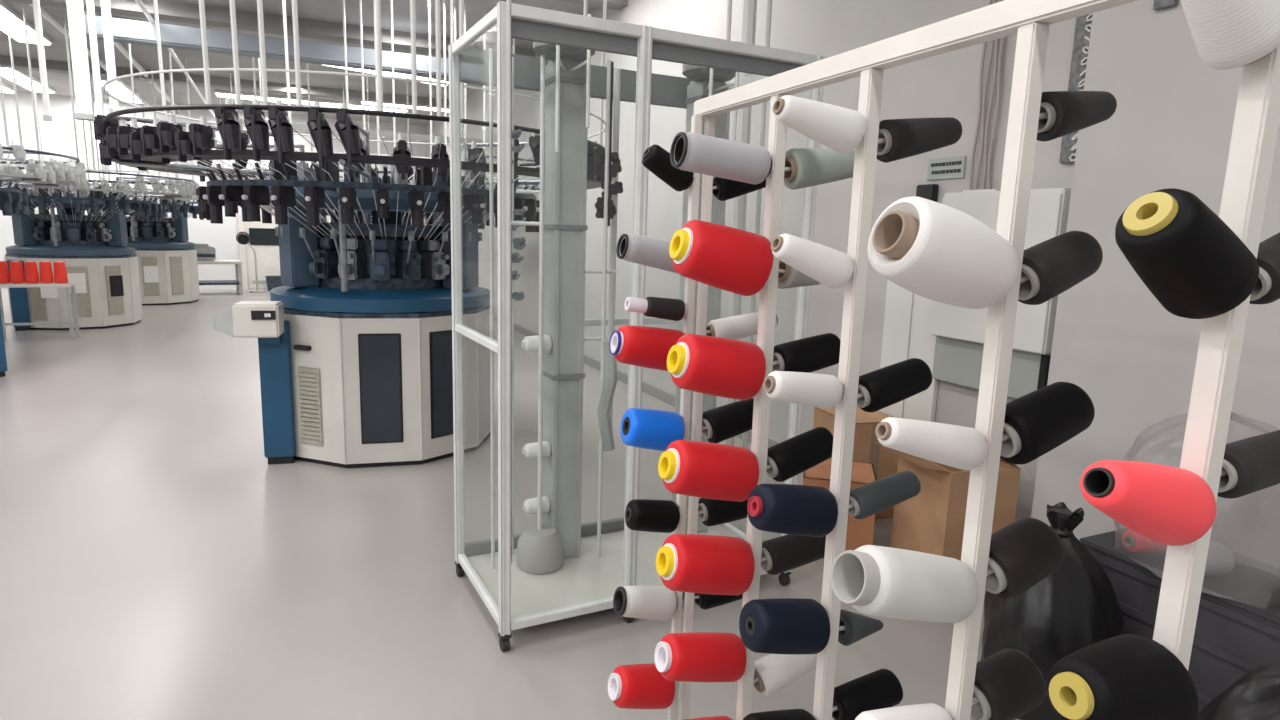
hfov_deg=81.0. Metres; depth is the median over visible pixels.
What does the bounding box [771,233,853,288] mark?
cone
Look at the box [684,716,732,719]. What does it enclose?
cone
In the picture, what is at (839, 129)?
cone
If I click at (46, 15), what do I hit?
conduit pipe
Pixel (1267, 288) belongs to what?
cone
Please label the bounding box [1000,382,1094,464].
cone
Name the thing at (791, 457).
cone
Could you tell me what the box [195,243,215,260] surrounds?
machine
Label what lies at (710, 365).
cone
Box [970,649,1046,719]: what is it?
cone
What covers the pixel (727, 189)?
cone
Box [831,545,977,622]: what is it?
cone
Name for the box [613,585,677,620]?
cone
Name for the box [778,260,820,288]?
cone
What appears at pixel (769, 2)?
conduit pipe
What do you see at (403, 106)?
ceiling light
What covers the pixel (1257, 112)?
rack
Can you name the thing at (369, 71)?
ceiling light
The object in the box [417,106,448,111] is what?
ceiling light
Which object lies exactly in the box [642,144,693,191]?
cone
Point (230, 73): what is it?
pendant light
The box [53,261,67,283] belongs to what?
cone
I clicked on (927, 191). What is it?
switch box
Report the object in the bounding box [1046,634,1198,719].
cone
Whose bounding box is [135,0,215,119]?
conduit pipe
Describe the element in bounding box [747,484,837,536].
cone
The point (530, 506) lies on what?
cone
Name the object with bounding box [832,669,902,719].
cone
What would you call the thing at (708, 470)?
cone
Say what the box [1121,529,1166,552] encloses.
cone
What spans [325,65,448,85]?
diffuser
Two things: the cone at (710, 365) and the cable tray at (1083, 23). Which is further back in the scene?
the cable tray at (1083, 23)
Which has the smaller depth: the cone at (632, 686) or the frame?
the cone at (632, 686)
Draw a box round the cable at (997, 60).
[963,0,1004,191]
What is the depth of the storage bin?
17.33 m
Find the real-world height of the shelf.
0.050 m
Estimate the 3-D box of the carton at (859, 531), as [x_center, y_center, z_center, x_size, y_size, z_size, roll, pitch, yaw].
[1.038,0.774,3.964,0.360,0.400,0.361,4,10,13]
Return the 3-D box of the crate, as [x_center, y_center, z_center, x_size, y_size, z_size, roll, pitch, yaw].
[2.008,0.968,2.640,0.504,0.520,0.702,-3,11,-25]
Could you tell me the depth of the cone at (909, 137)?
1.36 m
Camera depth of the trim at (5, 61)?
13.25 m
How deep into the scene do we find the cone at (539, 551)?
3.30 m
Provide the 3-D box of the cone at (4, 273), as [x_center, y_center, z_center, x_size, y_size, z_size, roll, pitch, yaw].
[-8.051,-1.109,9.461,0.144,0.284,0.144,-3,11,-25]
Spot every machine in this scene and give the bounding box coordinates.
[0,9,198,330]
[0,140,86,376]
[34,62,236,305]
[93,0,611,467]
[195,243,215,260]
[250,0,520,228]
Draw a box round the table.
[0,282,79,339]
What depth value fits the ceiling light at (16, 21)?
9.73 m
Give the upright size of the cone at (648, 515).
0.103 m
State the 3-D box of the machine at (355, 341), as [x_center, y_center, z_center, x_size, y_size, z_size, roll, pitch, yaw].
[-1.856,-1.408,5.386,3.339,4.050,3.302,-3,11,-27]
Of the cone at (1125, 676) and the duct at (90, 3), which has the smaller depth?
the cone at (1125, 676)
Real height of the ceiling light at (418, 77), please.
0.085 m
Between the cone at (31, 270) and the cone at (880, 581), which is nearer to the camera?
the cone at (880, 581)
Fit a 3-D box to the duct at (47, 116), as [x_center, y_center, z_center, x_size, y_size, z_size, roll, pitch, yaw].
[-6.103,-3.212,7.633,0.080,1.500,0.080,-3,11,-25]
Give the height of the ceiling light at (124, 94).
0.085 m
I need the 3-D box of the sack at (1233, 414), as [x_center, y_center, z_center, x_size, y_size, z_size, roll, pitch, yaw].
[1.918,0.443,2.506,0.479,0.554,0.680,-3,11,-25]
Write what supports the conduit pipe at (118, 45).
attached to the ceiling
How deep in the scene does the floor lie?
3.52 m
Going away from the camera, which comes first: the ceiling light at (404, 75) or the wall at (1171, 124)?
the wall at (1171, 124)
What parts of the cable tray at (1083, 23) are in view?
chain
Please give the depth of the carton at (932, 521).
3.46 m
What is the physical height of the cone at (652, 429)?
0.126 m
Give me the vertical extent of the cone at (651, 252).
0.098 m
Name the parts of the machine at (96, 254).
vent panel, corner trim, black panel, ring arm, ring arm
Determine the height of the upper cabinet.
0.745 m
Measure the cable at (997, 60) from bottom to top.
2.191 m
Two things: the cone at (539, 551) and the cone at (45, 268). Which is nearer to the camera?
the cone at (539, 551)
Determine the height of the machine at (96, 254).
4.050 m
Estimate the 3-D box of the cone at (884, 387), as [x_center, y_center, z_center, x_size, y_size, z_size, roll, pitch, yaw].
[0.492,0.049,1.465,0.166,0.102,0.075,-2,10,-21]
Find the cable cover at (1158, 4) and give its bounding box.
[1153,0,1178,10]
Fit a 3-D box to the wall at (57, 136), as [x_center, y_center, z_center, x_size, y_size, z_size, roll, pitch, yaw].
[-11.475,-3.588,16.468,13.200,4.050,0.200,-3,11,-25]
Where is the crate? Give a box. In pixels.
[1079,528,1279,713]
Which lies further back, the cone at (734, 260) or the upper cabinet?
the upper cabinet
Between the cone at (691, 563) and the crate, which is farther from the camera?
the crate
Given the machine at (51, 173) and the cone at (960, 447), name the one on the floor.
the machine at (51, 173)
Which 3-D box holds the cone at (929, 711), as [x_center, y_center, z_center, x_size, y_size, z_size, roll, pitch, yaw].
[0.408,0.579,1.164,0.174,0.093,0.077,-2,10,-20]
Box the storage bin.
[264,274,282,290]
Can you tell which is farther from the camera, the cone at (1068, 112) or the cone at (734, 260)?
the cone at (734, 260)
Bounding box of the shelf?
[199,280,241,284]
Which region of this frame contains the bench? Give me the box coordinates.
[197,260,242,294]
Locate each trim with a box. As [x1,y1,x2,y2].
[0,55,448,108]
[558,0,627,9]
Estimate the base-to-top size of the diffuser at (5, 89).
0.030 m
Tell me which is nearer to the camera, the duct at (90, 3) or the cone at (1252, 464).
the cone at (1252, 464)
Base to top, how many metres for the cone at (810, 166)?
0.097 m
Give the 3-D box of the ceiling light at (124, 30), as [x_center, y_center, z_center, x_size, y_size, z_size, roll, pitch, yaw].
[-3.938,-3.696,9.032,4.500,0.210,0.250,-3,11,-25]
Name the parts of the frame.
post, rail, rail, rail, post, cross rod, cross rod, rail, guide rod, cross rod, cross rod, rail, post, rail, rail, post, guide rod, rail, rail, post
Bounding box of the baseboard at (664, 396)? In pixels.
[494,314,778,447]
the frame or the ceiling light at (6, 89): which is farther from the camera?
the ceiling light at (6, 89)
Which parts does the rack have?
post, post, post, post, rail, post, post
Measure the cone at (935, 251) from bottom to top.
0.152 m
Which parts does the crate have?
crate lid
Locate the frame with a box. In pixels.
[448,1,825,651]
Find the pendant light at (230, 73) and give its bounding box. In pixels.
[215,73,443,158]
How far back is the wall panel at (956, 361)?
3.82 m
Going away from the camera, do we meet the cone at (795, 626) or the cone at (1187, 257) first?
the cone at (1187, 257)
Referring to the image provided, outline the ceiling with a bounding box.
[0,0,594,125]
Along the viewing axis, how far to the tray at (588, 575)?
3.32 m
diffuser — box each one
[3,87,13,92]
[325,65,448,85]
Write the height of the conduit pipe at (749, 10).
4.050 m
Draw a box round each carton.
[803,459,875,550]
[813,406,898,518]
[875,442,1020,560]
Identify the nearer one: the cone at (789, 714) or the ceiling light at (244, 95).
the cone at (789, 714)
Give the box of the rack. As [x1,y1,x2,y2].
[668,0,1279,719]
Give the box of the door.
[237,206,330,288]
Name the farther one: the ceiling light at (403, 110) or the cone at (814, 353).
the ceiling light at (403, 110)
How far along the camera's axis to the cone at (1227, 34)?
0.73 m
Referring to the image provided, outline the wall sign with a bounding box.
[927,156,965,179]
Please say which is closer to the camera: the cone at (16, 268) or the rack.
the rack
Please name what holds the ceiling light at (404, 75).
attached to the ceiling
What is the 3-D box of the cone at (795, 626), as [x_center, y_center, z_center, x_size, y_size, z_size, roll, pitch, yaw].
[0.282,0.520,1.465,0.173,0.124,0.106,-2,10,-21]
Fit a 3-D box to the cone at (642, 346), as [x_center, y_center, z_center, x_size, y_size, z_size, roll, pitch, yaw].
[0.022,-0.030,1.966,0.206,0.128,0.114,-2,10,-20]
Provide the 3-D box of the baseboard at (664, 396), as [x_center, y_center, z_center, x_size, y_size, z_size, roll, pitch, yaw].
[-1.789,-0.449,11.516,0.015,0.100,17.780,-3,11,-25]
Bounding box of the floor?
[0,289,1019,719]
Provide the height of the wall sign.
0.110 m
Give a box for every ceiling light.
[0,0,52,44]
[0,67,55,93]
[2,83,13,92]
[84,14,448,78]
[101,77,146,103]
[214,89,235,97]
[241,92,262,100]
[268,94,296,103]
[302,98,375,110]
[325,65,374,73]
[382,72,411,78]
[383,103,411,108]
[383,106,406,112]
[417,75,435,84]
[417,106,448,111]
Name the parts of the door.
frame, kick rail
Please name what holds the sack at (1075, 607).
on the floor
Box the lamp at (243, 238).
[236,232,264,292]
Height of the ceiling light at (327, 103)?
0.085 m
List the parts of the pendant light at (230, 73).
rail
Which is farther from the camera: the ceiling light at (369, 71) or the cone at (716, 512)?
the ceiling light at (369, 71)
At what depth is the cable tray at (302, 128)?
11.73 m
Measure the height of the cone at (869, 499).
0.086 m
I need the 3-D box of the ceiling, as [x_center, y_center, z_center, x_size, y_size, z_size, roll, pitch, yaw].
[-6.308,-3.655,5.440,13.400,0.100,24.200,-3,11,-25]
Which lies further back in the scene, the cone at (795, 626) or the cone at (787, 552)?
the cone at (787, 552)
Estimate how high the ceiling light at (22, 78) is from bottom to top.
0.085 m
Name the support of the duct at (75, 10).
hanging from the ceiling
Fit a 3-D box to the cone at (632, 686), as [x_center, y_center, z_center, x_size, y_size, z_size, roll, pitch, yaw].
[0.004,0.930,2.133,0.190,0.141,0.122,-2,10,-20]
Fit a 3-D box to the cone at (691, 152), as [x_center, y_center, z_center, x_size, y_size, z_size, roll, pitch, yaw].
[0.172,-0.421,1.573,0.217,0.096,0.080,-2,10,-22]
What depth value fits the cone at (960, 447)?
1.06 m
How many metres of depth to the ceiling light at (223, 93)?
14.48 m
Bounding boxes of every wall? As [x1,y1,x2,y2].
[0,92,425,289]
[425,0,1076,521]
[1031,0,1279,567]
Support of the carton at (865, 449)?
on the floor
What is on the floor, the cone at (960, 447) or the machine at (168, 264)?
the machine at (168, 264)
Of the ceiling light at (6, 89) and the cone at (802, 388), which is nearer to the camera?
the cone at (802, 388)
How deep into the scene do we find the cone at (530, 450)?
3.33 m
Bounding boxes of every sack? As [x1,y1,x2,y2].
[981,502,1122,719]
[1114,414,1265,544]
[1197,664,1279,719]
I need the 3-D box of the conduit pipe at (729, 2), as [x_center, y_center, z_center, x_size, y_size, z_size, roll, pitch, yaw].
[0.467,-1.142,4.238,0.028,4.050,0.028,-3,11,-25]
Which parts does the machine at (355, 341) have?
tension knob, tension knob, tension knob, tension knob, tension knob, ring arm, tension knob, tension knob, tension knob, tension knob, ring arm, tension knob, door handle, vent panel, tension knob, tension knob, ring arm, ring arm, tension knob, corner trim, tension knob, tension knob, ring arm, ring arm, tension knob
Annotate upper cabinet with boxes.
[930,188,1070,354]
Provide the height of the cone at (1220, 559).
0.110 m
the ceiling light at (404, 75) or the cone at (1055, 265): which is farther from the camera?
the ceiling light at (404, 75)
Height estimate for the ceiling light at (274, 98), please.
0.085 m
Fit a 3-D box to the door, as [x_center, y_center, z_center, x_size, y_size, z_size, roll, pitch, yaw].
[-7.792,-3.027,18.127,3.380,2.600,0.100,-3,11,-25]
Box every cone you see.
[0,261,9,283]
[10,261,24,283]
[24,261,39,283]
[39,261,53,283]
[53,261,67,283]
[517,524,562,574]
[521,335,551,353]
[522,441,550,458]
[522,496,549,513]
[608,663,675,708]
[609,325,684,370]
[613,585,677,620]
[617,234,676,272]
[620,408,684,450]
[624,297,686,320]
[625,499,679,532]
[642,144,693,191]
[654,632,745,681]
[656,534,754,594]
[658,440,758,501]
[667,334,765,399]
[669,220,773,295]
[670,132,771,184]
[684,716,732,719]
[694,593,742,609]
[698,498,747,525]
[702,398,753,442]
[706,312,777,339]
[712,177,765,200]
[739,598,829,654]
[743,709,814,719]
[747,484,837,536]
[754,654,816,694]
[761,534,825,574]
[763,371,842,408]
[766,427,832,481]
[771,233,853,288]
[773,95,865,153]
[773,333,840,372]
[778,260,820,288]
[784,148,854,189]
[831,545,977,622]
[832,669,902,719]
[838,609,882,645]
[848,471,920,518]
[855,703,951,719]
[857,358,931,411]
[867,196,1018,308]
[875,417,986,469]
[877,117,961,162]
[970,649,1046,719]
[985,518,1064,598]
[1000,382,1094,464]
[1018,231,1102,304]
[1036,91,1116,141]
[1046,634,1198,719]
[1080,460,1216,545]
[1115,188,1258,318]
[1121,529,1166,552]
[1181,0,1279,69]
[1204,541,1234,574]
[1217,430,1279,498]
[1249,232,1279,303]
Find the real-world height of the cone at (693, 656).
0.139 m
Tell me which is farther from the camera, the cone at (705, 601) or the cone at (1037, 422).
the cone at (705, 601)
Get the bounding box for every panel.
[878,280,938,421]
[932,336,1050,398]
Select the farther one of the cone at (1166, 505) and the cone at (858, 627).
the cone at (858, 627)
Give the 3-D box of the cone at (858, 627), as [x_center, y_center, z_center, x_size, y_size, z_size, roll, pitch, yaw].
[0.454,0.544,1.529,0.109,0.070,0.068,0,10,-7]
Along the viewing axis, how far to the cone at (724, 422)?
2.06 m
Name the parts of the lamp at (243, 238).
arm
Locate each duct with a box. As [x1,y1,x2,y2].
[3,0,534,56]
[32,0,52,121]
[66,0,94,120]
[86,0,103,114]
[101,0,118,111]
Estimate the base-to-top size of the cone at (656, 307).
0.065 m
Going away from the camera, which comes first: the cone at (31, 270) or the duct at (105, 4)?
the duct at (105, 4)
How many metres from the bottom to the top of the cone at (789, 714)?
0.123 m
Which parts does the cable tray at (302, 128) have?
rail, rail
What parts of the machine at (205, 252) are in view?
lid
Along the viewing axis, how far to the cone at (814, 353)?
1.70 m
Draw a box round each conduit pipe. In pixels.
[29,4,150,106]
[84,11,179,110]
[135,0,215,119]
[721,0,756,445]
[726,0,731,81]
[743,0,771,447]
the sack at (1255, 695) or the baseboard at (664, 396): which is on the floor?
the sack at (1255, 695)
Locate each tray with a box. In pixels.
[239,58,482,147]
[467,525,737,617]
[1059,13,1092,163]
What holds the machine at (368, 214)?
on the floor
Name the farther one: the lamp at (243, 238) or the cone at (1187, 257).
the lamp at (243, 238)
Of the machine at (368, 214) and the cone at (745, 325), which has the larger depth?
the machine at (368, 214)
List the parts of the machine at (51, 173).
ring arm, ring arm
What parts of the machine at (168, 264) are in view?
corner trim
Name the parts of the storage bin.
lid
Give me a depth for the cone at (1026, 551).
1.16 m
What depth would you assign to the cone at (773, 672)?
1.83 m
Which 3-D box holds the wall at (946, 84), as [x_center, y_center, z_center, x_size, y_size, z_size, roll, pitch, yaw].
[-0.376,-1.903,8.539,0.200,4.050,24.200,-3,11,-25]
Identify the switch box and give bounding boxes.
[916,184,938,201]
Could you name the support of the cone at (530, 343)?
attached to the frame

